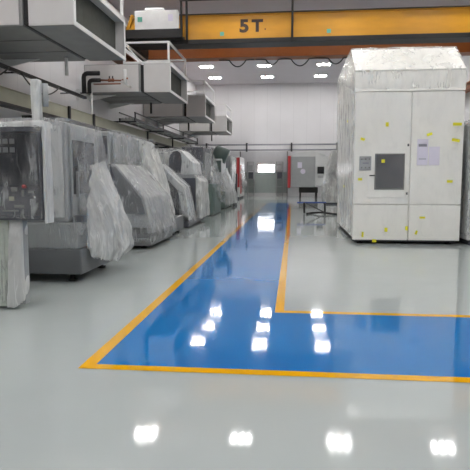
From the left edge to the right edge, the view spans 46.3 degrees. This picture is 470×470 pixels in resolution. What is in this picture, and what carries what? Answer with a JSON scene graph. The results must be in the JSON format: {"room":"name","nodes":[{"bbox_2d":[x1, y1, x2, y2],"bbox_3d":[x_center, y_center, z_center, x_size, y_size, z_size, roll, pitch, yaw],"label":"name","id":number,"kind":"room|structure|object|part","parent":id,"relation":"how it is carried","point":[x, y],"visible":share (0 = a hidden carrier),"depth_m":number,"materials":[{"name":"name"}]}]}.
{"room":"factory floor","nodes":[
{"label":"factory floor","id":0,"kind":"room"},
{"bbox_2d":[0,0,195,152],"bbox_3d":[-6.462,-5.504,21.339,0.200,9.750,56.400,1,6,6],"label":"wall","id":1,"kind":"structure","parent":0,"point":[53,72],"depth_m":21.27,"materials":[{"name":"white paint"}]},
{"bbox_2d":[0,63,86,98],"bbox_3d":[-6.985,-4.223,12.581,0.599,0.552,18.300,1,6,6],"label":"rail","id":2,"kind":"object","parent":1,"relation":"attached to","point":[4,66],"visible":0.85,"depth_m":17.28,"materials":[{"name":"black metal"}]},
{"bbox_2d":[0,0,125,75],"bbox_3d":[-5.244,-5.768,14.537,3.621,2.518,3.890,1,6,6],"label":"air duct","id":3,"kind":"object","parent":1,"relation":"attached to","point":[30,30],"visible":0.96,"depth_m":14.17,"materials":[{"name":"grey metal"}]},
{"bbox_3d":[-6.082,-5.389,12.709,2.250,1.080,0.020,1,6,6],"label":"panel","id":4,"kind":"part","parent":3,"relation":"part of","materials":[{"name":"grey metal"}]},
{"bbox_3d":[-5.855,-5.587,14.620,2.360,1.140,3.850,1,6,6],"label":"casing","id":5,"kind":"part","parent":3,"relation":"part of","materials":[{"name":"grey metal"}]},
{"bbox_3d":[-3.756,-5.564,14.401,0.060,1.040,3.750,1,6,6],"label":"filter panel","id":6,"kind":"part","parent":3,"relation":"part of","materials":[{"name":"grey metal"}]},
{"bbox_3d":[-4.438,-6.575,14.368,1.925,0.878,3.825,1,6,6],"label":"hanging frame","id":7,"kind":"part","parent":3,"relation":"part of","materials":[{"name":"white metal"}]},
{"bbox_2d":[0,86,192,150],"bbox_3d":[-5.536,-4.840,25.354,0.817,0.600,42.000,1,6,6],"label":"beam","id":8,"kind":"structure","parent":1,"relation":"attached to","point":[12,99],"depth_m":20.09,"materials":[{"name":"beige metal"}]},
{"bbox_3d":[-6.430,-3.761,17.473,0.697,0.080,0.080,1,6,6],"label":"support arm","id":9,"kind":"part","parent":8,"relation":"part of","materials":[{"name":"black metal"}]},
{"bbox_2d":[76,69,131,113],"bbox_3d":[-5.220,-5.676,22.131,2.097,1.772,0.860,1,6,6],"label":"pipework","id":10,"kind":"object","parent":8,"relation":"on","point":[87,73],"visible":0.88,"depth_m":21.74,"materials":[{"name":"black metal"}]},
{"bbox_3d":[-6.224,-5.589,21.912,0.147,0.400,0.200,1,6,6],"label":"wall plate","id":11,"kind":"part","parent":10,"relation":"part of","materials":[{"name":"white metal"}]},
{"bbox_2d":[113,53,141,64],"bbox_3d":[-5.715,-7.426,21.061,1.298,0.530,55.600,1,6,6],"label":"beam","id":12,"kind":"structure","parent":1,"relation":"attached to","point":[129,58],"depth_m":24.49,"materials":[{"name":"metal"}]},
{"bbox_2d":[84,41,187,113],"bbox_3d":[-4.224,-6.770,24.207,3.621,2.518,3.640,1,6,6],"label":"air duct","id":13,"kind":"object","parent":1,"relation":"attached to","point":[155,81],"visible":0.96,"depth_m":22.51,"materials":[{"name":"grey metal"}]},
{"bbox_3d":[-5.049,-6.404,22.502,2.250,1.080,0.020,1,6,6],"label":"panel","id":14,"kind":"part","parent":13,"relation":"part of","materials":[{"name":"grey metal"}]},
{"bbox_3d":[-4.835,-6.589,24.290,2.360,1.140,3.600,1,6,6],"label":"casing","id":15,"kind":"part","parent":13,"relation":"part of","materials":[{"name":"grey metal"}]},
{"bbox_3d":[-3.418,-7.577,24.038,1.925,0.878,3.575,1,6,6],"label":"hanging frame","id":16,"kind":"part","parent":13,"relation":"part of","materials":[{"name":"white metal"}]},
{"bbox_3d":[-2.737,-6.566,24.071,0.060,1.040,3.500,1,6,6],"label":"filter panel","id":17,"kind":"part","parent":13,"relation":"part of","materials":[{"name":"grey metal"}]},
{"bbox_2d":[114,112,197,143],"bbox_3d":[-4.364,-6.152,32.929,1.547,0.450,16.500,1,6,6],"label":"cable tray","id":18,"kind":"object","parent":1,"relation":"attached to","point":[134,121],"visible":0.94,"depth_m":29.19,"materials":[{"name":"grey paint"}]},
{"bbox_3d":[-4.341,-6.048,32.937,0.060,0.120,16.500,1,6,6],"label":"rail","id":19,"kind":"part","parent":18,"relation":"part of","materials":[{"name":"grey metal"}]},
{"bbox_3d":[-3.645,-6.040,32.864,0.060,0.120,16.500,1,6,6],"label":"rail","id":20,"kind":"part","parent":18,"relation":"part of","materials":[{"name":"grey metal"}]},
{"bbox_3d":[-3.645,-6.343,32.833,0.050,0.050,16.500,1,6,6],"label":"guard rail","id":21,"kind":"part","parent":18,"relation":"part of","materials":[{"name":"grey metal"}]},
{"bbox_2d":[143,80,214,130],"bbox_3d":[-3.269,-7.708,33.258,3.621,2.518,3.940,1,6,6],"label":"air duct","id":22,"kind":"object","parent":1,"relation":"attached to","point":[199,108],"visible":0.8,"depth_m":31.44,"materials":[{"name":"grey metal"}]},
{"bbox_3d":[-4.110,-7.327,31.405,2.250,1.080,0.020,1,6,6],"label":"panel","id":23,"kind":"part","parent":22,"relation":"part of","materials":[{"name":"grey metal"}]},
{"bbox_3d":[-3.881,-7.527,33.342,2.360,1.140,3.900,1,6,6],"label":"casing","id":24,"kind":"part","parent":22,"relation":"part of","materials":[{"name":"grey metal"}]},
{"bbox_3d":[-2.463,-8.515,33.090,1.925,0.878,3.875,1,6,6],"label":"hanging frame","id":25,"kind":"part","parent":22,"relation":"part of","materials":[{"name":"white metal"}]},
{"bbox_3d":[-1.782,-7.505,33.123,0.060,1.040,3.800,1,6,6],"label":"filter panel","id":26,"kind":"part","parent":22,"relation":"part of","materials":[{"name":"grey metal"}]},
{"bbox_2d":[179,104,231,140],"bbox_3d":[-2.221,-8.739,43.200,3.621,2.518,3.840,1,6,6],"label":"air duct","id":27,"kind":"object","parent":1,"relation":"attached to","point":[222,125],"visible":0.79,"depth_m":41.42,"materials":[{"name":"grey metal"}]},
{"bbox_3d":[-3.056,-8.362,41.397,2.250,1.080,0.020,1,6,6],"label":"panel","id":28,"kind":"part","parent":27,"relation":"part of","materials":[{"name":"grey metal"}]},
{"bbox_3d":[-2.832,-8.558,43.284,2.360,1.140,3.800,1,6,6],"label":"casing","id":29,"kind":"part","parent":27,"relation":"part of","materials":[{"name":"grey metal"}]},
{"bbox_3d":[-1.415,-9.546,43.032,1.925,0.878,3.775,1,6,6],"label":"hanging frame","id":30,"kind":"part","parent":27,"relation":"part of","materials":[{"name":"white metal"}]},
{"bbox_2d":[0,196,469,469],"bbox_3d":[3.135,-0.453,20.851,19.500,0.203,56.400,1,6,6],"label":"floor","id":31,"kind":"structure","parent":0,"point":[258,334],"depth_m":5.06,"materials":[{"name":"grey paint"}]},
{"bbox_2d":[0,79,53,307],"bbox_3d":[-3.404,-0.491,6.855,2.453,2.763,0.648,1,6,6],"label":"machine","id":32,"kind":"object","parent":31,"relation":"on","point":[26,172],"visible":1,"depth_m":6.53,"materials":[{"name":"grey paint"}]},
{"bbox_3d":[-3.108,0.334,6.723,0.630,0.850,0.015,1,6,6],"label":"pedestal door","id":33,"kind":"part","parent":32,"relation":"part of","materials":[{"name":"grey paint"}]},
{"bbox_3d":[-3.442,-0.734,6.595,2.370,1.100,0.040,1,6,6],"label":"frame","id":34,"kind":"part","parent":32,"relation":"part of","materials":[{"name":"grey paint"}]},
{"bbox_2d":[42,83,48,106],"bbox_3d":[-2.267,-1.672,6.576,0.068,0.270,0.068,1,6,6],"label":"lamp","id":35,"kind":"object","parent":32,"relation":"attached to","point":[45,98],"depth_m":6.55,"materials":[{"name":"grey paint"}]},
{"bbox_2d":[12,118,133,280],"bbox_3d":[-3.293,-0.611,9.236,2.889,2.511,1.834,1,6,6],"label":"machining centre","id":36,"kind":"object","parent":31,"relation":"on","point":[88,231],"visible":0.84,"depth_m":8.52,"materials":[{"name":"grey paint"}]},
{"bbox_3d":[-3.115,-0.957,8.357,1.050,1.380,0.020,1,6,6],"label":"panel","id":37,"kind":"part","parent":36,"relation":"part of","materials":[{"name":"grey paint"}]},
{"bbox_3d":[-2.451,-0.787,8.567,0.050,0.400,0.040,1,6,6],"label":"handle","id":38,"kind":"part","parent":36,"relation":"part of","materials":[{"name":"metal"}]},
{"bbox_3d":[-2.451,-1.020,8.973,0.040,1.380,1.150,1,6,6],"label":"door","id":39,"kind":"part","parent":36,"relation":"part of","materials":[{"name":"grey paint"}]},
{"bbox_2d":[95,128,183,247],"bbox_3d":[-3.015,-1.269,14.477,2.938,2.740,4.361,1,6,6],"label":"machine","id":40,"kind":"object","parent":31,"relation":"on","point":[135,167],"visible":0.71,"depth_m":12.94,"materials":[{"name":"grey paint"}]},
{"bbox_3d":[-3.224,-1.577,12.545,0.650,1.350,0.030,1,6,6],"label":"panel","id":41,"kind":"part","parent":40,"relation":"part of","materials":[{"name":"grey paint"}]},
{"bbox_3d":[-2.710,-2.090,13.615,0.040,0.650,2.000,1,6,6],"label":"door","id":42,"kind":"part","parent":40,"relation":"part of","materials":[{"name":"grey paint"}]},
{"bbox_2d":[107,164,172,233],"bbox_3d":[-2.254,-0.924,13.445,0.986,1.567,2.280,1,6,6],"label":"hood","id":43,"kind":"object","parent":40,"relation":"attached to","point":[145,204],"depth_m":12.50,"materials":[{"name":"grey paint"}]},
{"bbox_3d":[-2.497,-1.762,15.547,0.070,1.700,1.600,1,6,6],"label":"white door","id":44,"kind":"part","parent":40,"relation":"part of","materials":[{"name":"grey paint"}]},
{"bbox_2d":[158,149,209,226],"bbox_3d":[-2.342,-1.726,19.151,2.630,2.605,3.309,1,6,6],"label":"machine","id":45,"kind":"object","parent":31,"relation":"on","point":[189,193],"visible":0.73,"depth_m":18.83,"materials":[{"name":"grey paint"}]},
{"bbox_3d":[-1.961,-1.422,18.053,1.114,1.807,1.000,1,6,6],"label":"leaning panel","id":46,"kind":"part","parent":45,"relation":"part of","materials":[{"name":"grey paint"}]},
{"bbox_2d":[168,149,201,173],"bbox_3d":[-1.766,-2.601,19.629,0.918,0.828,1.600,1,6,6],"label":"hood","id":47,"kind":"object","parent":45,"relation":"attached to","point":[181,162],"depth_m":18.88,"materials":[{"name":"grey paint"}]},
{"bbox_2d":[181,145,224,215],"bbox_3d":[-1.794,-2.433,24.451,2.505,2.998,2.700,1,6,6],"label":"lathe","id":48,"kind":"object","parent":31,"relation":"on","point":[202,154],"visible":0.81,"depth_m":23.58,"materials":[{"name":"green paint"}]},
{"bbox_3d":[-1.215,-3.019,24.278,0.040,1.200,1.600,1,6,6],"label":"door","id":49,"kind":"part","parent":48,"relation":"part of","materials":[{"name":"grey paint"}]},
{"bbox_3d":[-0.834,-1.581,23.983,0.030,1.000,1.200,1,6,6],"label":"door","id":50,"kind":"part","parent":48,"relation":"part of","materials":[{"name":"green paint"}]},
{"bbox_2d":[210,145,236,208],"bbox_3d":[-1.037,-3.203,30.270,1.986,3.331,3.934,1,6,6],"label":"machine","id":51,"kind":"object","parent":31,"relation":"on","point":[221,154],"visible":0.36,"depth_m":29.02,"materials":[{"name":"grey plastic"}]},
{"bbox_3d":[-0.744,-4.289,29.354,0.960,0.982,0.800,1,6,6],"label":"motor","id":52,"kind":"part","parent":51,"relation":"part of","materials":[{"name":"green paint"}]},
{"bbox_2d":[211,155,237,199],"bbox_3d":[-0.922,-3.733,36.608,1.911,3.079,3.254,1,6,6],"label":"machine","id":53,"kind":"object","parent":31,"relation":"on","point":[230,163],"visible":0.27,"depth_m":36.16,"materials":[{"name":"grey paint"}]},
{"bbox_3d":[-0.096,-4.133,36.479,0.050,1.500,2.400,1,6,6],"label":"plate","id":54,"kind":"part","parent":53,"relation":"part of","materials":[{"name":"grey paint"}]},
{"bbox_2d":[235,157,246,198],"bbox_3d":[-0.224,-4.533,43.737,2.380,3.200,3.584,1,6,6],"label":"turning centre","id":55,"kind":"object","parent":31,"relation":"on","point":[239,161],"visible":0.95,"depth_m":42.08,"materials":[{"name":"grey paint"}]},
{"bbox_3d":[0.632,-4.504,43.945,0.040,2.100,2.000,1,6,6],"label":"door","id":56,"kind":"part","parent":55,"relation":"part of","materials":[{"name":"grey paint"}]},
{"bbox_2d":[247,162,254,195],"bbox_3d":[1.380,-4.864,47.898,0.640,3.000,0.450,1,6,6],"label":"rack","id":57,"kind":"object","parent":31,"relation":"on","point":[249,167],"visible":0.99,"depth_m":47.70,"materials":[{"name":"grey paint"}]},
{"bbox_2d":[276,162,282,196],"bbox_3d":[3.866,-4.837,47.638,0.640,3.000,0.450,1,6,6],"label":"rack","id":58,"kind":"object","parent":31,"relation":"on","point":[278,167],"visible":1,"depth_m":47.42,"materials":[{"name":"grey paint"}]},
{"bbox_2d":[229,151,330,195],"bbox_3d":[2.811,-5.335,48.077,12.300,3.900,0.200,1,6,6],"label":"doorway","id":59,"kind":"object","parent":31,"relation":"on","point":[265,161],"visible":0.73,"depth_m":48.04,"materials":[{"name":"grey paint"}]},
{"bbox_3d":[2.538,-4.472,48.195,4.150,2.040,0.100,1,6,6],"label":"panel","id":60,"kind":"part","parent":59,"relation":"part of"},
{"bbox_3d":[2.531,-3.540,48.222,4.150,0.300,0.060,1,6,6],"label":"kick rail","id":61,"kind":"part","parent":59,"relation":"part of","materials":[{"name":"grey metal"}]},
{"bbox_3d":[2.812,-6.380,47.974,12.300,1.800,0.050,1,6,6],"label":"panel","id":62,"kind":"part","parent":59,"relation":"part of","materials":[{"name":"white paint"}]},
{"bbox_3d":[4.552,-5.316,47.895,0.100,3.900,0.200,1,6,6],"label":"post","id":63,"kind":"part","parent":59,"relation":"part of","materials":[{"name":"red metal"}]},
{"bbox_2d":[288,151,327,197],"bbox_3d":[5.929,-4.948,45.089,3.170,3.748,2.540,1,6,6],"label":"cutter","id":64,"kind":"object","parent":31,"relation":"on","point":[306,170],"visible":0.97,"depth_m":43.98,"materials":[{"name":"grey paint"}]},
{"bbox_2d":[297,202,325,212],"bbox_3d":[3.463,-1.238,24.797,1.335,0.519,0.155,-1,6,-8],"label":"trestle","id":65,"kind":"object","parent":31,"relation":"on","point":[297,202],"visible":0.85,"depth_m":24.78,"materials":[{"name":"blue metal"}]},
{"bbox_2d":[306,211,336,214],"bbox_3d":[4.165,-0.975,24.310,2.062,0.140,0.871,1,6,6],"label":"hose","id":66,"kind":"object","parent":31,"relation":"on","point":[319,211],"visible":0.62,"depth_m":24.19,"materials":[{"name":"black rubber"}]},
{"bbox_2d":[321,150,337,203],"bbox_3d":[6.465,-3.681,34.828,1.844,3.342,3.304,1,6,6],"label":"station","id":67,"kind":"object","parent":31,"relation":"on","point":[329,194],"visible":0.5,"depth_m":33.50,"materials":[{"name":"grey paint"}]},
{"bbox_2d":[337,48,465,243],"bbox_3d":[4.361,-2.463,15.581,2.693,4.887,5.266,1,6,6],"label":"electrical cabinet","id":68,"kind":"object","parent":31,"relation":"on","point":[401,111],"visible":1,"depth_m":13.15,"materials":[{"name":"white metal"}]},
{"bbox_2d":[359,156,370,169],"bbox_3d":[3.132,-1.722,13.216,0.280,0.340,0.045,1,6,6],"label":"switch plate","id":69,"kind":"object","parent":68,"relation":"attached to","point":[364,161],"depth_m":13.21,"materials":[{"name":"grey plastic"}]},
{"bbox_3d":[3.641,-1.454,13.206,0.890,1.110,0.015,1,6,6],"label":"door","id":70,"kind":"part","parent":68,"relation":"part of","materials":[{"name":"grey metal"}]},
{"bbox_3d":[4.395,-0.130,15.899,2.360,0.080,5.000,1,6,6],"label":"skirting","id":71,"kind":"part","parent":68,"relation":"part of","materials":[{"name":"grey paint"}]},
{"bbox_3d":[4.119,-3.628,12.983,2.540,0.460,0.109,1,6,6],"label":"head panel","id":72,"kind":"part","parent":68,"relation":"part of","materials":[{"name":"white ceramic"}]},
{"bbox_2d":[459,120,469,244],"bbox_3d":[7.474,-1.450,14.948,3.623,3.002,4.721,1,6,6],"label":"enclosure","id":73,"kind":"object","parent":31,"relation":"on","point":[464,231],"visible":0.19,"depth_m":13.19,"materials":[{"name":"grey paint"}]},
{"bbox_3d":[7.461,-0.020,15.132,3.300,0.120,4.300,1,6,6],"label":"skirting","id":74,"kind":"part","parent":73,"relation":"part of","materials":[{"name":"grey paint"}]},
{"bbox_2d":[196,83,339,195],"bbox_3d":[6.067,-8.281,48.136,19.100,9.750,0.200,1,6,6],"label":"wall","id":75,"kind":"structure","parent":0,"point":[294,113],"depth_m":48.09,"materials":[{"name":"white paint"}]},
{"bbox_2d":[195,142,337,151],"bbox_3d":[3.105,-7.590,47.767,13.100,0.750,1.270,1,6,6],"label":"pipes","id":76,"kind":"object","parent":75,"relation":"attached to","point":[336,143],"visible":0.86,"depth_m":47.19,"materials":[{"name":"grey metal"}]},
{"bbox_2d":[108,0,469,84],"bbox_3d":[3.135,-10.349,19.825,19.500,0.200,56.400,1,6,6],"label":"ceiling","id":77,"kind":"structure","parent":0,"point":[284,71],"depth_m":27.23,"materials":[{"name":"grey paint"}]},
{"bbox_2d":[198,65,214,68],"bbox_3d":[-2.088,-12.349,40.386,1.120,0.060,1.000,1,6,6],"label":"ceiling light","id":78,"kind":"object","parent":77,"relation":"attached to","point":[199,66],"visible":1,"depth_m":40.30,"materials":[{"name":"white plastic"}]},
{"bbox_2d":[208,76,222,78],"bbox_3d":[-1.619,-12.810,44.838,1.120,0.060,1.000,1,6,6],"label":"ceiling light","id":79,"kind":"object","parent":77,"relation":"attached to","point":[209,77],"visible":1,"depth_m":44.61,"materials":[{"name":"white plastic"}]},
{"bbox_2d":[256,64,271,67],"bbox_3d":[2.139,-12.303,39.945,1.120,0.060,1.000,1,6,6],"label":"ceiling light","id":80,"kind":"object","parent":77,"relation":"attached to","point":[258,65],"visible":0.91,"depth_m":39.87,"materials":[{"name":"white plastic"}]},
{"bbox_2d":[260,75,273,77],"bbox_3d":[2.608,-12.765,44.397,1.120,0.060,1.000,1,6,6],"label":"ceiling light","id":81,"kind":"object","parent":77,"relation":"attached to","point":[261,76],"visible":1,"depth_m":44.16,"materials":[{"name":"white plastic"}]},
{"bbox_2d":[313,74,327,76],"bbox_3d":[6.835,-12.719,43.956,1.120,0.060,1.000,1,6,6],"label":"ceiling light","id":82,"kind":"object","parent":77,"relation":"attached to","point":[314,75],"visible":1,"depth_m":43.73,"materials":[{"name":"white plastic"}]},
{"bbox_2d":[315,62,331,65],"bbox_3d":[6.366,-12.258,39.504,1.120,0.060,1.000,1,6,6],"label":"ceiling light","id":83,"kind":"object","parent":77,"relation":"attached to","point":[324,63],"visible":0.94,"depth_m":39.46,"materials":[{"name":"white plastic"}]},
{"bbox_2d":[460,56,469,122],"bbox_3d":[12.733,-5.297,19.337,0.200,9.750,56.400,1,6,6],"label":"wall","id":84,"kind":"structure","parent":0,"point":[466,59],"depth_m":33.49,"materials":[{"name":"white paint"}]},
{"bbox_2d":[463,81,469,93],"bbox_3d":[12.284,-7.231,19.183,0.698,0.530,55.600,1,6,6],"label":"beam","id":85,"kind":"structure","parent":84,"relation":"attached to","point":[467,90],"depth_m":31.63,"materials":[{"name":"metal"}]},
{"bbox_2d":[125,0,469,66],"bbox_3d":[4.053,-8.902,24.427,17.800,2.128,5.800,1,6,6],"label":"crane","id":86,"kind":"object","parent":85,"relation":"on","point":[291,35],"visible":0.86,"depth_m":22.85,"materials":[{"name":"yellow paint"}]},
{"bbox_3d":[-2.681,-8.880,22.724,0.480,0.700,0.020,1,6,6],"label":"cabinet door","id":87,"kind":"part","parent":86,"relation":"part of","materials":[{"name":"white metal"}]},
{"bbox_3d":[-2.663,-8.973,22.697,0.200,0.270,0.010,1,6,6],"label":"name plate","id":88,"kind":"part","parent":86,"relation":"part of","materials":[{"name":"purple paper"}]},
{"bbox_3d":[-2.253,-8.930,23.108,0.090,1.800,0.080,1,6,6],"label":"hanger post","id":89,"kind":"part","parent":86,"relation":"part of","materials":[{"name":"black metal"}]},
{"bbox_3d":[-2.025,-8.927,23.084,0.090,1.800,0.080,1,6,6],"label":"hanger post","id":90,"kind":"part","parent":86,"relation":"part of","materials":[{"name":"black metal"}]},
{"bbox_3d":[2.361,-8.880,22.627,0.090,1.800,0.080,1,6,6],"label":"hanger post","id":91,"kind":"part","parent":86,"relation":"part of","materials":[{"name":"black metal"}]},
{"bbox_3d":[3.854,-9.188,22.498,16.800,0.040,0.080,1,6,6],"label":"stiffener rail","id":92,"kind":"part","parent":86,"relation":"part of","materials":[{"name":"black metal"}]}
]}

